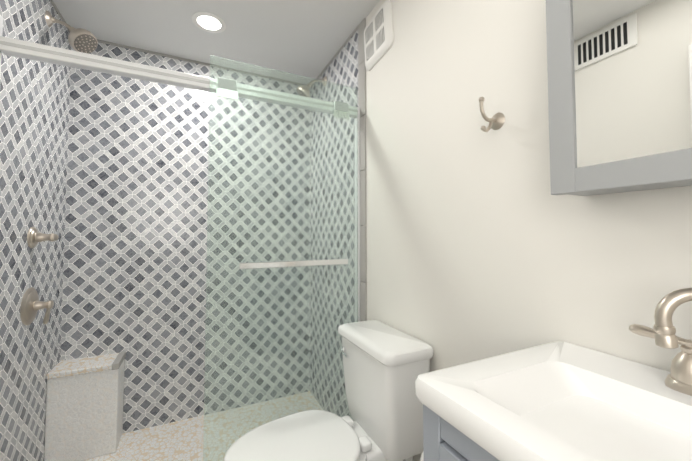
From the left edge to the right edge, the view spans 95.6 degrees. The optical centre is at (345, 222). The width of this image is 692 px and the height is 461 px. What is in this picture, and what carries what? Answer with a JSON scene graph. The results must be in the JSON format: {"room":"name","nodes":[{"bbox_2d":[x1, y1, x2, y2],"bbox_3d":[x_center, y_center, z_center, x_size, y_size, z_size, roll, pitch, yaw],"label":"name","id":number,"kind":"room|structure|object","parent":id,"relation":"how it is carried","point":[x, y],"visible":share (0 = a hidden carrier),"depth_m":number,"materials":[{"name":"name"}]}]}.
{"room":"bathroom","nodes":[
{"label":"bathroom","id":0,"kind":"room"},
{"bbox_2d":[0,0,71,460],"bbox_3d":[-1.485,0.099,1.403,0.100,2.470,0.875,1,-3,-26],"label":"tiled wall","id":1,"kind":"structure","parent":0,"point":[34,111],"depth_m":1.43,"materials":[{"name":"tile"}]},
{"bbox_2d":[0,15,2,77],"bbox_3d":[-1.261,0.199,1.088,0.036,1.894,0.070,1,-3,-26],"label":"door jamb","id":2,"kind":"object","parent":1,"relation":"attached to","point":[1,24],"visible":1,"depth_m":1.13,"materials":[{"name":"silver metal"}]},
{"bbox_2d":[20,287,53,324],"bbox_3d":[-1.416,0.389,1.456,0.086,0.174,0.170,1,-3,-26],"label":"shower valve","id":3,"kind":"object","parent":1,"relation":"attached to","point":[31,305],"visible":1,"depth_m":1.43,"materials":[{"name":"silver metal"}]},
{"bbox_2d":[27,227,58,247],"bbox_3d":[-1.416,0.072,1.469,0.086,0.100,0.100,1,-3,-26],"label":"shower valve","id":4,"kind":"object","parent":1,"relation":"attached to","point":[34,236],"visible":1,"depth_m":1.45,"materials":[{"name":"silver metal"}]},
{"bbox_2d":[50,0,69,31],"bbox_3d":[-1.439,-1.127,1.478,0.006,0.014,0.810,1,-3,-26],"label":"trim","id":5,"kind":"structure","parent":1,"relation":"attached to","point":[51,1],"depth_m":1.66,"materials":[{"name":"grey tile"}]},
{"bbox_2d":[45,11,97,53],"bbox_3d":[-1.384,-0.959,1.585,0.210,0.194,0.120,1,-28,-26],"label":"shower head","id":6,"kind":"object","parent":1,"relation":"attached to","point":[82,40],"visible":1,"depth_m":1.57},
{"bbox_2d":[61,42,209,432],"bbox_3d":[-0.978,0.131,2.191,1.700,2.470,0.100,1,-3,-26],"label":"tiled wall","id":7,"kind":"structure","parent":0,"point":[135,265],"depth_m":1.98,"materials":[{"name":"tile"}]},
{"bbox_2d":[97,39,209,65],"bbox_3d":[-0.955,-1.098,2.192,1.500,0.014,0.006,1,-3,-26],"label":"trim","id":8,"kind":"structure","parent":7,"relation":"attached to","point":[189,60],"depth_m":2.04,"materials":[{"name":"grey tile"}]},
{"bbox_2d":[53,0,379,78],"bbox_3d":[-0.236,-1.214,0.713,1.700,0.100,3.500,1,-3,-26],"label":"ceiling","id":9,"kind":"structure","parent":0,"point":[307,38],"depth_m":1.81,"materials":[{"name":"white paint"}]},
{"bbox_2d":[192,12,225,32],"bbox_3d":[-0.769,-1.119,1.763,0.176,0.006,0.176,1,-3,-26],"label":"recessed light","id":10,"kind":"object","parent":9,"relation":"in","point":[210,21],"visible":1,"depth_m":1.76,"materials":[{"name":"white plastic"}]},
{"bbox_2d":[319,30,362,281],"bbox_3d":[-0.051,0.128,2.112,0.100,2.470,0.850,1,-3,-26],"label":"tiled wall","id":11,"kind":"structure","parent":0,"point":[342,68],"depth_m":1.93,"materials":[{"name":"tile"}]},
{"bbox_2d":[0,36,357,112],"bbox_3d":[-0.593,-0.612,1.442,1.443,0.090,0.056,1,-3,-26],"label":"header rail","id":12,"kind":"object","parent":11,"relation":"attached to","point":[45,53],"visible":0.62,"depth_m":1.24,"materials":[{"name":"silver metal"}]},
{"bbox_2d":[203,55,357,460],"bbox_3d":[-0.261,0.191,1.504,0.745,1.870,0.066,1,-3,-26],"label":"glass panel","id":13,"kind":"object","parent":12,"relation":"hanging from","point":[282,267],"visible":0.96,"depth_m":1.50,"materials":[{"name":"clear glass"}]},
{"bbox_2d":[316,25,358,78],"bbox_3d":[-0.100,-1.100,2.140,0.006,0.014,0.785,1,-3,-26],"label":"trim","id":14,"kind":"structure","parent":11,"relation":"attached to","point":[356,28],"depth_m":2.02,"materials":[{"name":"grey tile"}]},
{"bbox_2d":[357,107,360,321],"bbox_3d":[0.066,0.264,1.730,0.022,1.814,0.040,1,-3,-26],"label":"door jamb","id":15,"kind":"object","parent":11,"relation":"attached to","point":[358,117],"visible":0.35,"depth_m":1.72,"materials":[{"name":"silver metal"}]},
{"bbox_2d":[358,18,366,320],"bbox_3d":[0.090,0.053,1.708,0.010,2.347,0.075,1,-3,-26],"label":"trim","id":16,"kind":"structure","parent":11,"relation":"attached to","point":[362,106],"depth_m":1.71,"materials":[{"name":"grey stone"}]},
{"bbox_2d":[363,0,691,460],"bbox_3d":[0.671,0.069,0.630,0.096,2.470,2.450,1,-3,-26],"label":"wall","id":17,"kind":"structure","parent":0,"point":[481,244],"depth_m":0.98,"materials":[{"name":"white paint"}]},
{"bbox_2d":[364,0,393,70],"bbox_3d":[0.157,-0.944,1.594,0.029,0.250,0.250,1,-8,-26],"label":"exhaust fan cover","id":18,"kind":"object","parent":17,"relation":"attached to","point":[378,37],"visible":0.96,"depth_m":1.55,"materials":[{"name":"white plastic"}]},
{"bbox_2d":[478,97,504,131],"bbox_3d":[0.431,-0.321,0.946,0.078,0.104,0.052,1,-3,-26],"label":"robe hook","id":19,"kind":"object","parent":17,"relation":"attached to","point":[496,121],"visible":0.98,"depth_m":0.94,"materials":[{"name":"silver metal"}]},
{"bbox_2d":[546,0,691,195],"bbox_3d":[0.639,-0.346,0.450,0.125,0.555,0.615,1,-3,-26],"label":"mirror","id":20,"kind":"object","parent":17,"relation":"attached to","point":[620,93],"visible":1,"depth_m":0.58,"materials":[{"name":"grey"}]},
{"bbox_3d":[-0.018,1.226,0.166,1.700,0.120,2.500,1,-3,-26],"label":"floor","id":21,"kind":"structure","parent":0,"visible":0},
{"bbox_2d":[224,320,432,460],"bbox_3d":[-0.080,0.835,1.192,0.722,0.744,0.436,1,-3,-26],"label":"toilet","id":22,"kind":"object","parent":21,"relation":"on","point":[385,365],"visible":0.96,"depth_m":1.16,"materials":[{"name":"white ceramic"}]},
{"bbox_2d":[415,341,691,460],"bbox_3d":[0.456,0.727,0.393,0.464,0.895,0.618,1,-3,-26],"label":"bathroom vanity","id":23,"kind":"object","parent":21,"relation":"on","point":[559,401],"visible":1,"depth_m":0.53,"materials":[{"name":"white ceramic"}]},
{"bbox_2d":[629,288,691,395],"bbox_3d":[0.588,0.195,0.479,0.097,0.178,0.260,1,-3,-26],"label":"vanity faucet","id":24,"kind":"object","parent":23,"relation":"on","point":[662,332],"visible":1,"depth_m":0.52,"materials":[{"name":"silver metal"}]},
{"label":"outside","id":25,"kind":"structure","parent":0,"visible":0},
{"bbox_2d":[83,415,203,460],"bbox_3d":[-0.782,1.314,1.738,1.700,0.070,1.000,1,-3,-26],"label":"floor","id":26,"kind":"structure","parent":25,"point":[181,440],"depth_m":1.81,"materials":[{"name":"beige stone"}]},
{"bbox_2d":[44,352,125,460],"bbox_3d":[-1.448,1.034,1.760,0.310,0.491,0.198,1,-3,-26],"label":"shower bench","id":27,"kind":"object","parent":26,"relation":"on","point":[84,407],"visible":1,"depth_m":1.69,"materials":[{"name":"grey stone"}]}
]}

